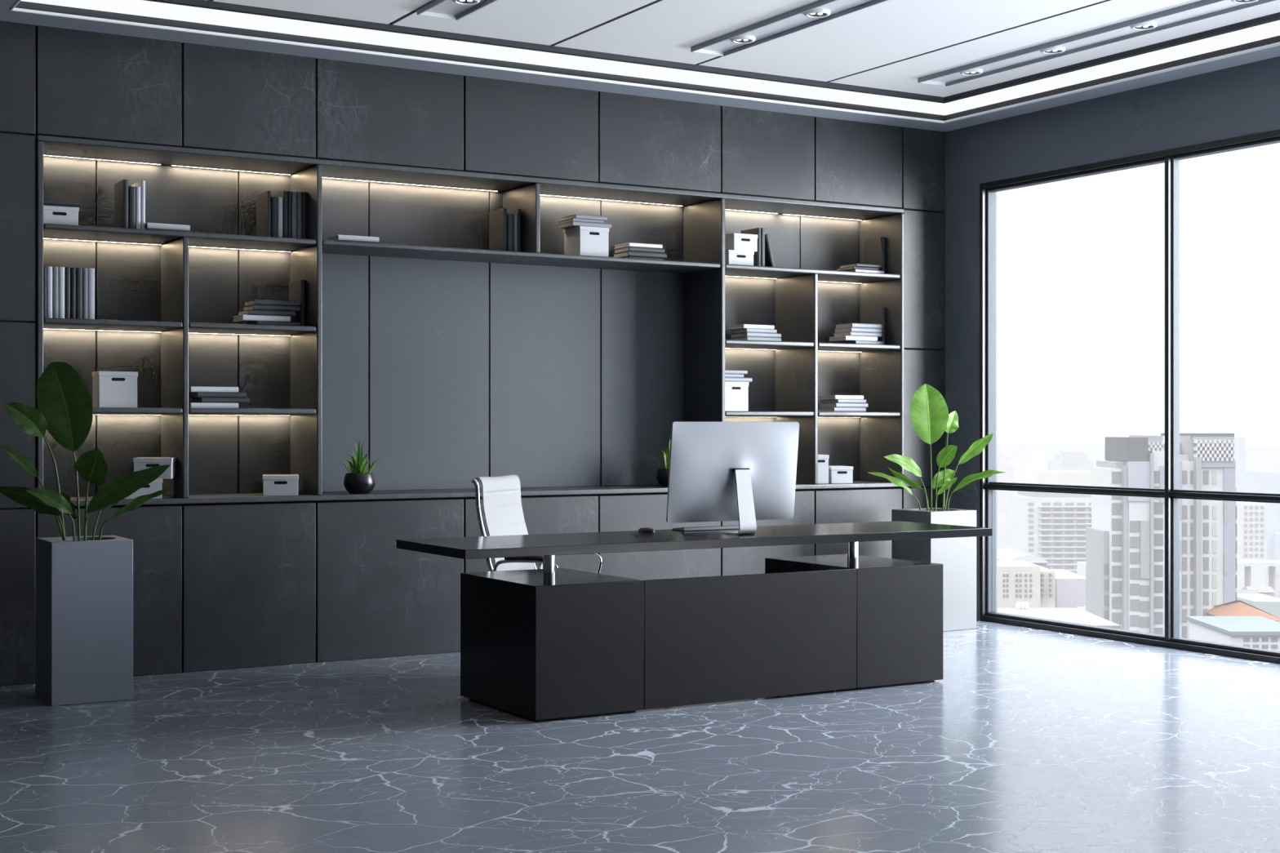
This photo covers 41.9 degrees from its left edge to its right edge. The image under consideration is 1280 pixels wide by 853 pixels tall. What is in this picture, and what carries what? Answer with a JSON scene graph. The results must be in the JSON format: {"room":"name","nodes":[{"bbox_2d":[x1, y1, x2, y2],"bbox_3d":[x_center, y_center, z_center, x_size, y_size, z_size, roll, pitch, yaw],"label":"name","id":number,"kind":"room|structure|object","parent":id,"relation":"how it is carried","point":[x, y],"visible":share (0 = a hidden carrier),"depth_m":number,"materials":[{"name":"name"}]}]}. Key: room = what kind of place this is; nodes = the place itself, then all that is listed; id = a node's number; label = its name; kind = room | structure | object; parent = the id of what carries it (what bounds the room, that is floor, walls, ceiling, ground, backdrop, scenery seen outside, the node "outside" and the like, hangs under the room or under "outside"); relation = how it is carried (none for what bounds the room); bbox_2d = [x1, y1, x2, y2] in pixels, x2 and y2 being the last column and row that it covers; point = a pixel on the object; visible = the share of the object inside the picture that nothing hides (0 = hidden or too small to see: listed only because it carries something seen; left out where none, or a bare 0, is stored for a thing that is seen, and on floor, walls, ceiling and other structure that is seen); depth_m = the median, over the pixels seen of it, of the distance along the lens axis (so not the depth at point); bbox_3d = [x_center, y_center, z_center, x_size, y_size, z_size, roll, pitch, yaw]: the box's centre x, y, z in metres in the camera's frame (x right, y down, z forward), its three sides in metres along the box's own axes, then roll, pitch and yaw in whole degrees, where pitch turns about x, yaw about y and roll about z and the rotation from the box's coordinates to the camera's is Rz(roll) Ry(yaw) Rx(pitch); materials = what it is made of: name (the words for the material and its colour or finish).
{"room":"office","nodes":[
{"label":"office","id":0,"kind":"room"},
{"bbox_2d":[0,20,945,686],"bbox_3d":[-2.288,-0.475,8.832,10.300,3.450,0.550,0,0,-31],"label":"wall","id":1,"kind":"structure","parent":0,"point":[55,82],"depth_m":9.03,"materials":[{"name":"stone"}]},
{"bbox_2d":[0,619,1279,852],"bbox_3d":[0.890,1.310,3.256,10.060,0.120,13.285,0,0,-31],"label":"floor","id":2,"kind":"structure","parent":0,"point":[1028,740],"depth_m":6.15,"materials":[{"name":"stone"}]},
{"bbox_2d":[0,361,170,706],"bbox_3d":[-2.571,0.475,7.701,0.824,1.550,0.480,0,0,-12],"label":"potted plant","id":3,"kind":"object","parent":2,"relation":"on","point":[84,584],"visible":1,"depth_m":7.59,"materials":[{"name":"green plant"}]},
{"bbox_2d":[36,504,182,676],"bbox_3d":[-2.733,0.826,8.492,0.702,0.848,0.420,0,0,-31],"label":"base cabinet","id":4,"kind":"object","parent":2,"relation":"on","point":[155,531],"visible":0.47,"depth_m":8.41,"materials":[{"name":"wood"}]},
{"bbox_2d":[175,501,315,672],"bbox_3d":[-2.123,0.826,8.855,0.700,0.848,0.420,0,0,-31],"label":"base cabinet","id":5,"kind":"object","parent":2,"relation":"on","point":[249,569],"visible":0.96,"depth_m":8.67,"materials":[{"name":"wood"}]},
{"bbox_2d":[307,497,463,662],"bbox_3d":[-1.449,0.826,9.255,0.849,0.848,0.420,0,0,-31],"label":"base cabinet","id":6,"kind":"object","parent":2,"relation":"on","point":[375,598],"visible":0.73,"depth_m":9.06,"materials":[{"name":"wood"}]},
{"bbox_2d":[457,494,598,573],"bbox_3d":[-0.713,0.826,9.694,0.847,0.848,0.420,0,0,-31],"label":"base cabinet","id":7,"kind":"object","parent":2,"relation":"on","point":[569,513],"visible":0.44,"depth_m":9.59,"materials":[{"name":"wood"}]},
{"bbox_2d":[70,480,904,506],"bbox_3d":[-0.718,0.379,9.692,5.414,0.030,0.447,0,0,-31],"label":"countertop","id":8,"kind":"structure","parent":7,"relation":"on","point":[562,491],"depth_m":9.21,"materials":[{"name":"wood"}]},
{"bbox_2d":[124,479,162,498],"bbox_3d":[-2.529,0.314,8.514,0.190,0.100,0.215,0,0,-17],"label":"storage box","id":9,"kind":"object","parent":8,"relation":"on","point":[155,486],"visible":0.41,"depth_m":8.42,"materials":[{"name":"white"}]},
{"bbox_2d":[133,457,176,479],"bbox_3d":[-2.470,0.211,8.537,0.190,0.105,0.215,0,0,-8],"label":"storage box","id":10,"kind":"object","parent":9,"relation":"on","point":[140,463],"visible":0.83,"depth_m":8.44,"materials":[{"name":"white"}]},
{"bbox_2d":[262,474,298,495],"bbox_3d":[-1.911,0.311,8.906,0.186,0.106,0.225,0,0,-12],"label":"storage box","id":11,"kind":"object","parent":8,"relation":"on","point":[273,484],"visible":1,"depth_m":8.80,"materials":[{"name":"white"}]},
{"bbox_2d":[336,441,388,493],"bbox_3d":[-1.522,0.217,9.113,0.332,0.293,0.346,0,0,-4],"label":"succulent plant","id":12,"kind":"object","parent":8,"relation":"on","point":[357,481],"visible":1,"depth_m":9.05,"materials":[{"name":"green plant"}]},
{"bbox_2d":[36,134,904,497],"bbox_3d":[-0.717,-0.526,9.701,5.407,1.781,0.454,0,0,-31],"label":"bookcase","id":13,"kind":"object","parent":8,"relation":"on","point":[454,360],"visible":0.75,"depth_m":9.65,"materials":[{"name":"wood"}]},
{"bbox_2d":[46,266,52,317],"bbox_3d":[-2.976,-0.662,8.385,0.026,0.264,0.195,0,0,-31],"label":"book","id":14,"kind":"object","parent":13,"relation":"on","point":[49,268],"visible":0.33,"depth_m":8.30,"materials":[{"name":"grey paper"}]},
{"bbox_2d":[52,266,58,318],"bbox_3d":[-2.951,-0.662,8.399,0.026,0.264,0.195,0,0,-31],"label":"book","id":15,"kind":"object","parent":13,"relation":"on","point":[55,269],"visible":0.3,"depth_m":8.32,"materials":[{"name":"grey paper"}]},
{"bbox_2d":[43,204,79,225],"bbox_3d":[-2.917,-1.039,8.353,0.186,0.098,0.200,0,0,-31],"label":"storage box","id":16,"kind":"object","parent":13,"relation":"on","point":[51,214],"visible":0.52,"depth_m":8.27,"materials":[{"name":"white"}]},
{"bbox_2d":[58,266,64,318],"bbox_3d":[-2.926,-0.662,8.415,0.028,0.265,0.195,0,0,-31],"label":"book","id":17,"kind":"object","parent":13,"relation":"on","point":[61,269],"visible":0.3,"depth_m":8.33,"materials":[{"name":"grey paper"}]},
{"bbox_2d":[64,267,70,318],"bbox_3d":[-2.902,-0.662,8.429,0.025,0.263,0.195,0,0,-31],"label":"book","id":18,"kind":"object","parent":13,"relation":"on","point":[67,270],"visible":0.34,"depth_m":8.35,"materials":[{"name":"grey paper"}]},
{"bbox_2d":[70,267,75,318],"bbox_3d":[-2.879,-0.661,8.443,0.025,0.262,0.195,0,0,-31],"label":"book","id":19,"kind":"object","parent":13,"relation":"on","point":[73,270],"visible":0.34,"depth_m":8.36,"materials":[{"name":"grey paper"}]},
{"bbox_2d":[75,267,82,319],"bbox_3d":[-2.853,-0.661,8.458,0.030,0.263,0.195,0,0,-31],"label":"book","id":20,"kind":"object","parent":13,"relation":"on","point":[78,270],"visible":0.32,"depth_m":8.37,"materials":[{"name":"grey paper"}]},
{"bbox_2d":[82,267,88,319],"bbox_3d":[-2.828,-0.662,8.473,0.024,0.264,0.195,0,0,-31],"label":"book","id":21,"kind":"object","parent":13,"relation":"on","point":[85,271],"visible":0.31,"depth_m":8.39,"materials":[{"name":"grey paper"}]},
{"bbox_2d":[88,267,94,319],"bbox_3d":[-2.802,-0.663,8.488,0.031,0.266,0.195,0,0,-31],"label":"book","id":22,"kind":"object","parent":13,"relation":"on","point":[91,270],"visible":0.34,"depth_m":8.40,"materials":[{"name":"grey paper"}]},
{"bbox_2d":[92,371,137,407],"bbox_3d":[-2.662,-0.185,8.487,0.195,0.183,0.150,0,0,-31],"label":"storage box","id":23,"kind":"object","parent":13,"relation":"on","point":[109,388],"visible":0.88,"depth_m":8.43,"materials":[{"name":"white"}]},
{"bbox_2d":[114,179,128,228],"bbox_3d":[-2.657,-1.122,8.575,0.025,0.263,0.195,0,0,-31],"label":"book","id":24,"kind":"object","parent":13,"relation":"on","point":[121,188],"visible":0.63,"depth_m":8.53,"materials":[{"name":"grey paper"}]},
{"bbox_2d":[128,186,135,228],"bbox_3d":[-2.621,-1.105,8.579,0.033,0.231,0.165,0,0,-31],"label":"book","id":25,"kind":"object","parent":13,"relation":"on","point":[131,189],"visible":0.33,"depth_m":8.51,"materials":[{"name":"grey paper"}]},
{"bbox_2d":[131,180,145,229],"bbox_3d":[-2.582,-1.123,8.619,0.023,0.265,0.195,0,0,-31],"label":"book","id":26,"kind":"object","parent":13,"relation":"on","point":[141,184],"visible":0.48,"depth_m":8.54,"materials":[{"name":"grey paper"}]},
{"bbox_2d":[146,228,191,231],"bbox_3d":[-2.453,-1.000,8.655,0.223,0.019,0.185,0,0,-31],"label":"book","id":27,"kind":"object","parent":13,"relation":"on","point":[147,228],"visible":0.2,"depth_m":8.57,"materials":[{"name":"grey paper"}]},
{"bbox_2d":[145,222,190,231],"bbox_3d":[-2.459,-1.024,8.651,0.218,0.029,0.185,0,0,-31],"label":"book","id":28,"kind":"object","parent":27,"relation":"on","point":[148,225],"visible":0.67,"depth_m":8.57,"materials":[{"name":"grey paper"}]},
{"bbox_2d":[188,402,238,408],"bbox_3d":[-2.254,-0.109,8.774,0.250,0.029,0.185,0,0,-31],"label":"book","id":29,"kind":"object","parent":13,"relation":"on","point":[191,405],"visible":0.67,"depth_m":8.69,"materials":[{"name":"grey paper"}]},
{"bbox_2d":[192,397,249,403],"bbox_3d":[-2.205,-0.137,8.803,0.254,0.026,0.185,0,0,-31],"label":"book","id":30,"kind":"object","parent":29,"relation":"on","point":[225,400],"visible":0.87,"depth_m":8.73,"materials":[{"name":"grey paper"}]},
{"bbox_2d":[188,391,246,397],"bbox_3d":[-2.222,-0.164,8.793,0.255,0.027,0.185,0,0,-31],"label":"book","id":31,"kind":"object","parent":30,"relation":"on","point":[197,394],"visible":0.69,"depth_m":8.71,"materials":[{"name":"grey paper"}]},
{"bbox_2d":[188,386,238,392],"bbox_3d":[-2.254,-0.193,8.774,0.250,0.028,0.185,0,0,-31],"label":"book","id":32,"kind":"object","parent":31,"relation":"on","point":[192,388],"visible":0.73,"depth_m":8.70,"materials":[{"name":"grey paper"}]},
{"bbox_2d":[256,190,271,236],"bbox_3d":[-2.013,-1.120,8.958,0.019,0.261,0.195,0,0,-31],"label":"book","id":33,"kind":"object","parent":13,"relation":"on","point":[263,200],"visible":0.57,"depth_m":8.92,"materials":[{"name":"grey paper"}]},
{"bbox_2d":[246,320,300,325],"bbox_3d":[-1.961,-0.543,8.948,0.235,0.026,0.185,0,0,-31],"label":"book","id":34,"kind":"object","parent":13,"relation":"on","point":[258,322],"visible":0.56,"depth_m":8.87,"materials":[{"name":"grey paper"}]},
{"bbox_2d":[232,314,290,322],"bbox_3d":[-2.017,-0.572,8.915,0.257,0.030,0.185,0,0,-31],"label":"book","id":35,"kind":"object","parent":34,"relation":"on","point":[240,318],"visible":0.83,"depth_m":8.84,"materials":[{"name":"grey paper"}]},
{"bbox_2d":[238,309,295,316],"bbox_3d":[-1.991,-0.601,8.930,0.258,0.027,0.185,0,0,-31],"label":"book","id":36,"kind":"object","parent":35,"relation":"on","point":[248,312],"visible":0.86,"depth_m":8.85,"materials":[{"name":"grey paper"}]},
{"bbox_2d":[243,304,300,311],"bbox_3d":[-1.969,-0.628,8.943,0.254,0.027,0.185,0,0,-31],"label":"book","id":37,"kind":"object","parent":36,"relation":"on","point":[258,307],"visible":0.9,"depth_m":8.87,"materials":[{"name":"grey paper"}]},
{"bbox_2d":[244,299,300,306],"bbox_3d":[-1.966,-0.655,8.945,0.248,0.027,0.185,0,0,-31],"label":"book","id":38,"kind":"object","parent":37,"relation":"on","point":[264,302],"visible":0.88,"depth_m":8.87,"materials":[{"name":"grey paper"}]},
{"bbox_2d":[271,196,277,236],"bbox_3d":[-1.980,-1.104,8.960,0.032,0.229,0.165,0,0,-31],"label":"book","id":39,"kind":"object","parent":13,"relation":"on","point":[273,199],"visible":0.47,"depth_m":8.89,"materials":[{"name":"grey paper"}]},
{"bbox_2d":[271,191,288,237],"bbox_3d":[-1.936,-1.123,9.004,0.024,0.266,0.195,0,0,-31],"label":"book","id":40,"kind":"object","parent":13,"relation":"on","point":[284,194],"visible":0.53,"depth_m":8.92,"materials":[{"name":"grey paper"}]},
{"bbox_2d":[291,191,297,238],"bbox_3d":[-1.895,-1.122,9.028,0.028,0.264,0.195,0,0,-31],"label":"book","id":41,"kind":"object","parent":13,"relation":"on","point":[294,194],"visible":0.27,"depth_m":8.94,"materials":[{"name":"grey paper"}]},
{"bbox_2d":[288,280,305,325],"bbox_3d":[-1.854,-0.658,9.053,0.025,0.256,0.195,0,0,-31],"label":"book","id":42,"kind":"object","parent":13,"relation":"on","point":[296,288],"visible":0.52,"depth_m":8.99,"materials":[{"name":"grey paper"}]},
{"bbox_2d":[297,191,302,238],"bbox_3d":[-1.869,-1.123,9.043,0.025,0.267,0.195,0,0,-31],"label":"book","id":43,"kind":"object","parent":13,"relation":"on","point":[299,193],"visible":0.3,"depth_m":8.96,"materials":[{"name":"grey paper"}]},
{"bbox_2d":[302,191,306,239],"bbox_3d":[-1.846,-1.124,9.057,0.026,0.268,0.195,0,0,-31],"label":"book","id":44,"kind":"object","parent":13,"relation":"on","point":[304,193],"visible":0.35,"depth_m":8.97,"materials":[{"name":"grey paper"}]},
{"bbox_2d":[345,240,381,243],"bbox_3d":[-1.555,-0.999,9.190,0.211,0.018,0.185,0,0,-31],"label":"book","id":45,"kind":"object","parent":13,"relation":"on","point":[345,241],"visible":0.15,"depth_m":9.11,"materials":[{"name":"grey paper"}]},
{"bbox_2d":[326,234,379,242],"bbox_3d":[-1.575,-1.023,9.178,0.235,0.029,0.185,0,0,-31],"label":"book","id":46,"kind":"object","parent":45,"relation":"on","point":[336,237],"visible":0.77,"depth_m":9.10,"materials":[{"name":"grey paper"}]},
{"bbox_2d":[488,208,506,250],"bbox_3d":[-0.820,-1.121,9.668,0.022,0.261,0.195,0,0,-31],"label":"book","id":47,"kind":"object","parent":13,"relation":"on","point":[497,218],"visible":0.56,"depth_m":9.64,"materials":[{"name":"grey paper"}]},
{"bbox_2d":[506,213,513,251],"bbox_3d":[-0.781,-1.105,9.673,0.040,0.230,0.165,0,0,-31],"label":"book","id":48,"kind":"object","parent":13,"relation":"on","point":[509,216],"visible":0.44,"depth_m":9.60,"materials":[{"name":"grey paper"}]},
{"bbox_2d":[563,226,608,257],"bbox_3d":[-0.318,-1.081,9.914,0.198,0.183,0.205,0,0,-31],"label":"storage box","id":49,"kind":"object","parent":13,"relation":"on","point":[578,240],"visible":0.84,"depth_m":9.83,"materials":[{"name":"white"}]},
{"bbox_2d":[558,221,611,229],"bbox_3d":[-0.326,-1.186,9.907,0.261,0.027,0.185,0,0,-31],"label":"book","id":50,"kind":"object","parent":49,"relation":"on","point":[571,224],"visible":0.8,"depth_m":9.83,"materials":[{"name":"grey paper"}]},
{"bbox_2d":[620,256,664,260],"bbox_3d":[-0.008,-1.003,10.110,0.250,0.025,0.185,0,0,-31],"label":"book","id":51,"kind":"object","parent":13,"relation":"on","point":[633,257],"visible":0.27,"depth_m":10.03,"materials":[{"name":"grey paper"}]},
{"bbox_2d":[613,250,666,258],"bbox_3d":[0.001,-1.031,10.115,0.268,0.031,0.185,0,0,-31],"label":"book","id":52,"kind":"object","parent":51,"relation":"on","point":[639,254],"visible":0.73,"depth_m":10.04,"materials":[{"name":"grey paper"}]},
{"bbox_2d":[613,246,664,253],"bbox_3d":[-0.004,-1.060,10.113,0.246,0.027,0.185,0,0,-31],"label":"book","id":53,"kind":"object","parent":52,"relation":"on","point":[626,248],"visible":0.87,"depth_m":10.04,"materials":[{"name":"grey paper"}]},
{"bbox_2d":[724,381,748,411],"bbox_3d":[0.557,-0.185,10.432,0.186,0.183,0.160,0,0,-31],"label":"storage box","id":54,"kind":"object","parent":13,"relation":"on","point":[736,393],"visible":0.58,"depth_m":10.37,"materials":[{"name":"white"}]},
{"bbox_2d":[724,249,754,265],"bbox_3d":[0.582,-1.039,10.423,0.192,0.098,0.180,0,0,-31],"label":"storage box","id":55,"kind":"object","parent":13,"relation":"on","point":[731,256],"visible":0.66,"depth_m":10.34,"materials":[{"name":"white"}]},
{"bbox_2d":[724,232,757,252],"bbox_3d":[0.610,-1.141,10.440,0.180,0.105,0.180,0,0,-31],"label":"storage box","id":56,"kind":"object","parent":55,"relation":"on","point":[739,242],"visible":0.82,"depth_m":10.37,"materials":[{"name":"white"}]},
{"bbox_2d":[740,227,760,266],"bbox_3d":[0.700,-1.118,10.572,0.022,0.256,0.195,0,0,-31],"label":"book","id":57,"kind":"object","parent":13,"relation":"on","point":[757,256],"visible":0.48,"depth_m":10.49,"materials":[{"name":"grey paper"}]},
{"bbox_2d":[730,337,781,341],"bbox_3d":[0.732,-0.544,10.550,0.258,0.029,0.185,0,0,-31],"label":"book","id":58,"kind":"object","parent":13,"relation":"on","point":[769,339],"visible":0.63,"depth_m":10.47,"materials":[{"name":"grey paper"}]},
{"bbox_2d":[730,332,781,337],"bbox_3d":[0.731,-0.572,10.550,0.260,0.026,0.185,0,0,-31],"label":"book","id":59,"kind":"object","parent":58,"relation":"on","point":[744,334],"visible":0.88,"depth_m":10.47,"materials":[{"name":"grey paper"}]},
{"bbox_2d":[764,233,775,266],"bbox_3d":[0.782,-1.102,10.615,0.083,0.224,0.165,0,0,-31],"label":"book","id":60,"kind":"object","parent":13,"relation":"on","point":[769,259],"visible":0.28,"depth_m":10.55,"materials":[{"name":"grey paper"}]},
{"bbox_2d":[839,340,884,344],"bbox_3d":[1.452,-0.544,10.979,0.233,0.028,0.185,0,0,-31],"label":"book","id":61,"kind":"object","parent":13,"relation":"on","point":[851,341],"visible":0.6,"depth_m":10.90,"materials":[{"name":"grey paper"}]},
{"bbox_2d":[829,335,877,341],"bbox_3d":[1.393,-0.572,10.944,0.260,0.028,0.185,0,0,-31],"label":"book","id":62,"kind":"object","parent":61,"relation":"on","point":[845,338],"visible":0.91,"depth_m":10.88,"materials":[{"name":"grey paper"}]},
{"bbox_2d":[863,236,885,273],"bbox_3d":[1.554,-1.118,11.080,0.029,0.255,0.195,0,0,-31],"label":"book","id":63,"kind":"object","parent":13,"relation":"on","point":[874,249],"visible":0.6,"depth_m":11.05,"materials":[{"name":"grey paper"}]},
{"bbox_2d":[863,306,885,344],"bbox_3d":[1.556,-0.657,11.081,0.030,0.255,0.195,0,0,-31],"label":"book","id":64,"kind":"object","parent":13,"relation":"on","point":[873,315],"visible":0.53,"depth_m":11.03,"materials":[{"name":"grey paper"}]},
{"bbox_2d":[646,438,670,487],"bbox_3d":[0.179,0.217,10.130,0.346,0.293,0.332,0,0,23],"label":"succulent plant","id":65,"kind":"object","parent":8,"relation":"on","point":[662,476],"visible":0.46,"depth_m":10.07,"materials":[{"name":"green plant"}]},
{"bbox_2d":[817,454,829,484],"bbox_3d":[1.123,0.273,10.740,0.120,0.183,0.200,0,0,-14],"label":"storage box","id":66,"kind":"object","parent":8,"relation":"on","point":[823,460],"visible":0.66,"depth_m":10.65,"materials":[{"name":"white"}]},
{"bbox_2d":[828,466,853,483],"bbox_3d":[1.270,0.310,10.792,0.150,0.108,0.200,0,0,-14],"label":"storage box","id":67,"kind":"object","parent":8,"relation":"on","point":[837,474],"visible":0.77,"depth_m":10.70,"materials":[{"name":"white"}]},
{"bbox_2d":[471,474,602,573],"bbox_3d":[-0.459,0.750,8.418,0.617,1.000,0.615,0,0,20],"label":"office chair","id":68,"kind":"object","parent":2,"relation":"on","point":[502,507],"visible":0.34,"depth_m":8.45,"materials":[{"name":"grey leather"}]},
{"bbox_2d":[590,493,720,580],"bbox_3d":[0.022,0.826,10.131,0.845,0.848,0.420,0,0,-31],"label":"base cabinet","id":69,"kind":"object","parent":2,"relation":"on","point":[616,512],"visible":0.31,"depth_m":9.90,"materials":[{"name":"wood"}]},
{"bbox_2d":[396,520,992,721],"bbox_3d":[0.334,0.879,7.944,2.888,0.742,0.757,0,0,-31],"label":"desk","id":70,"kind":"object","parent":2,"relation":"on","point":[550,642],"visible":1,"depth_m":7.53,"materials":[{"name":"grey wood"}]},
{"bbox_2d":[671,525,738,530],"bbox_3d":[0.369,0.499,8.279,0.430,0.016,0.116,0,0,-31],"label":"keyboard","id":71,"kind":"object","parent":70,"relation":"on","point":[718,527],"visible":0.84,"depth_m":8.20,"materials":[{"name":"grey plastic"}]},
{"bbox_2d":[666,421,799,534],"bbox_3d":[0.468,0.242,7.910,0.722,0.531,0.153,0,0,-31],"label":"computer monitor","id":72,"kind":"object","parent":70,"relation":"on","point":[744,472],"visible":1,"depth_m":7.88,"materials":[{"name":"silver metal"}]},
{"bbox_2d":[720,489,814,576],"bbox_3d":[0.692,0.826,10.529,0.696,0.848,0.420,0,0,-31],"label":"base cabinet","id":73,"kind":"object","parent":2,"relation":"on","point":[736,561],"visible":0.24,"depth_m":10.35,"materials":[{"name":"wood"}]},
{"bbox_2d":[807,487,902,558],"bbox_3d":[1.299,0.826,10.891,0.699,0.848,0.420,0,0,-31],"label":"base cabinet","id":74,"kind":"object","parent":2,"relation":"on","point":[843,505],"visible":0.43,"depth_m":10.71,"materials":[{"name":"wood"}]},
{"bbox_2d":[868,383,1005,631],"bbox_3d":[1.795,0.491,10.393,0.817,1.517,0.454,0,0,-15],"label":"potted plant","id":75,"kind":"object","parent":2,"relation":"on","point":[929,411],"visible":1,"depth_m":10.31,"materials":[{"name":"green plant"}]},
{"bbox_2d":[0,0,1279,131],"bbox_3d":[0.946,-2.074,3.201,10.500,0.252,13.535,0,0,-31],"label":"ceiling","id":76,"kind":"structure","parent":0,"point":[883,48],"depth_m":8.71,"materials":[{"name":"grey paint"}]},
{"bbox_2d":[417,0,496,20],"bbox_3d":[1.201,-2.026,4.537,0.215,0.028,8.600,0,0,-31],"label":"trough","id":77,"kind":"object","parent":76,"relation":"attached to","point":[446,9],"visible":1,"depth_m":8.13,"materials":[{"name":"grey metal"}]},
{"bbox_2d":[425,0,486,15],"bbox_3d":[1.203,-2.036,4.534,0.199,0.008,8.592,0,0,-31],"label":"ceiling light","id":78,"kind":"object","parent":77,"relation":"on","point":[434,7],"depth_m":8.12,"materials":[{"name":"white paint"}]},
{"bbox_2d":[21,0,1279,115],"bbox_3d":[2.530,-2.018,4.211,5.805,0.013,11.940,0,0,-31],"label":"recessed light","id":79,"kind":"object","parent":76,"relation":"in","point":[137,7],"visible":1,"depth_m":9.11,"materials":[{"name":"plastic"}]},
{"bbox_2d":[690,0,887,56],"bbox_3d":[2.564,-2.026,5.348,0.215,0.028,8.600,0,0,-31],"label":"trough","id":80,"kind":"object","parent":76,"relation":"attached to","point":[793,20],"visible":1,"depth_m":8.47,"materials":[{"name":"grey metal"}]},
{"bbox_2d":[917,0,1275,86],"bbox_3d":[3.917,-2.026,6.153,0.215,0.028,8.600,0,0,-31],"label":"trough","id":81,"kind":"object","parent":76,"relation":"attached to","point":[1202,9],"visible":1,"depth_m":8.75,"materials":[{"name":"grey metal"}]},
{"bbox_2d":[943,56,1279,620],"bbox_3d":[5.199,-0.475,5.849,0.118,3.450,13.335,0,0,-31],"label":"wall","id":82,"kind":"structure","parent":0,"point":[1242,100],"depth_m":10.29,"materials":[{"name":"grey paint"}]},
{"bbox_2d":[979,128,1279,663],"bbox_3d":[5.338,-0.147,5.614,0.124,2.835,12.110,0,0,-31],"label":"window","id":83,"kind":"structure","parent":82,"relation":"in","point":[988,486],"depth_m":9.76,"materials":[{"name":"black metal"}]},
{"label":"outside","id":84,"kind":"structure","parent":0,"visible":0},
{"bbox_2d":[997,443,1279,598],"bbox_3d":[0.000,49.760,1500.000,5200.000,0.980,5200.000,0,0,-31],"label":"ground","id":85,"kind":"structure","parent":84,"point":[1026,460],"depth_m":2463.97,"materials":[{"name":"soil"}]},
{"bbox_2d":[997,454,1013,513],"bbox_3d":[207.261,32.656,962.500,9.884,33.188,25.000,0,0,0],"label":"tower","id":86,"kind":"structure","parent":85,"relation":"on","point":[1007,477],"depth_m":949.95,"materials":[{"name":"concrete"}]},
{"bbox_2d":[997,547,1048,568],"bbox_3d":[84.148,38.569,373.500,8.758,21.362,21.000,0,0,0],"label":"vaulted hall","id":87,"kind":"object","parent":85,"relation":"on","point":[1003,554],"visible":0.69,"depth_m":364.72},
{"bbox_2d":[997,560,1054,608],"bbox_3d":[75.322,38.413,336.925,13.519,21.675,14.150,0,0,0],"label":"apartment block","id":88,"kind":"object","parent":85,"relation":"on","point":[1017,580],"visible":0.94,"depth_m":329.98,"materials":[{"name":"white concrete"}]},
{"bbox_2d":[1008,490,1091,573],"bbox_3d":[110.450,32.874,439.400,22.370,32.752,21.200,0,0,0],"label":"apartment block","id":89,"kind":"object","parent":85,"relation":"on","point":[1049,526],"visible":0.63,"depth_m":429.95,"materials":[{"name":"concrete"}]},
{"bbox_2d":[997,601,1120,629],"bbox_3d":[54.425,37.309,233.000,18.767,23.882,22.000,0,0,0],"label":"roofed building","id":90,"kind":"structure","parent":85,"relation":"on","point":[1077,615],"depth_m":235.54,"materials":[{"name":"concrete"}]},
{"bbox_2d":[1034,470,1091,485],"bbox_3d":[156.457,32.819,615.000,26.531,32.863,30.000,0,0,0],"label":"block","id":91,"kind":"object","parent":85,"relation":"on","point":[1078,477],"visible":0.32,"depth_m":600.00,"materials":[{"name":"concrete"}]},
{"bbox_2d":[1048,568,1085,608],"bbox_3d":[96.520,41.558,384.500,7.741,15.383,25.000,0,0,0],"label":"warehouse","id":92,"kind":"structure","parent":85,"relation":"on","point":[1069,587],"depth_m":372.00,"materials":[{"name":"concrete"}]},
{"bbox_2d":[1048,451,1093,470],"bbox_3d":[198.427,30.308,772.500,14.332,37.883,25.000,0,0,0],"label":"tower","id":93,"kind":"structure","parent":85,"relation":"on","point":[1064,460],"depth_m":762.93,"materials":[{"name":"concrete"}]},
{"bbox_2d":[1085,433,1236,638],"bbox_3d":[89.063,25.188,287.200,22.539,48.124,17.600,0,0,0],"label":"apartment tower","id":94,"kind":"structure","parent":85,"relation":"on","point":[1125,540],"depth_m":279.71,"materials":[{"name":"grey concrete"}]},
{"bbox_2d":[1186,616,1279,651],"bbox_3d":[88.627,39.051,245.000,11.203,20.398,19.200,0,0,0],"label":"building","id":95,"kind":"structure","parent":85,"relation":"on","point":[1256,632],"depth_m":241.48,"materials":[{"name":"white concrete"}]},
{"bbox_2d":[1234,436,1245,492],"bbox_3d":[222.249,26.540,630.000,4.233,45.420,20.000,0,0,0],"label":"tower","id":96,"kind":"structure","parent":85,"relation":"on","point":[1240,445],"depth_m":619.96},
{"bbox_2d":[1206,600,1279,622],"bbox_3d":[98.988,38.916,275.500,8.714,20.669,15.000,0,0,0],"label":"roof","id":97,"kind":"structure","parent":85,"relation":"on","point":[1235,608],"depth_m":272.43,"materials":[{"name":"tile"}]},
{"bbox_2d":[1236,501,1266,589],"bbox_3d":[176.044,35.706,489.925,6.867,27.088,20.150,0,0,0],"label":"apartment block","id":98,"kind":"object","parent":85,"relation":"on","point":[1251,516],"visible":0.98,"depth_m":480.00,"materials":[{"name":"concrete"}]},
{"bbox_2d":[1236,594,1279,622],"bbox_3d":[113.441,40.329,307.000,6.438,17.841,14.000,0,0,0],"label":"building","id":99,"kind":"structure","parent":85,"relation":"on","point":[1268,604],"depth_m":300.96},
{"bbox_2d":[1236,560,1279,597],"bbox_3d":[158.613,41.695,424.000,22.532,15.110,8.000,0,0,0],"label":"elevated road","id":100,"kind":"structure","parent":85,"relation":"on","point":[1247,564],"depth_m":422.05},
{"bbox_2d":[1245,471,1279,575],"bbox_3d":[214.033,32.272,567.000,8.558,33.955,26.000,0,0,0],"label":"tower","id":101,"kind":"structure","parent":85,"relation":"on","point":[1257,482],"depth_m":559.95,"materials":[{"name":"concrete"}]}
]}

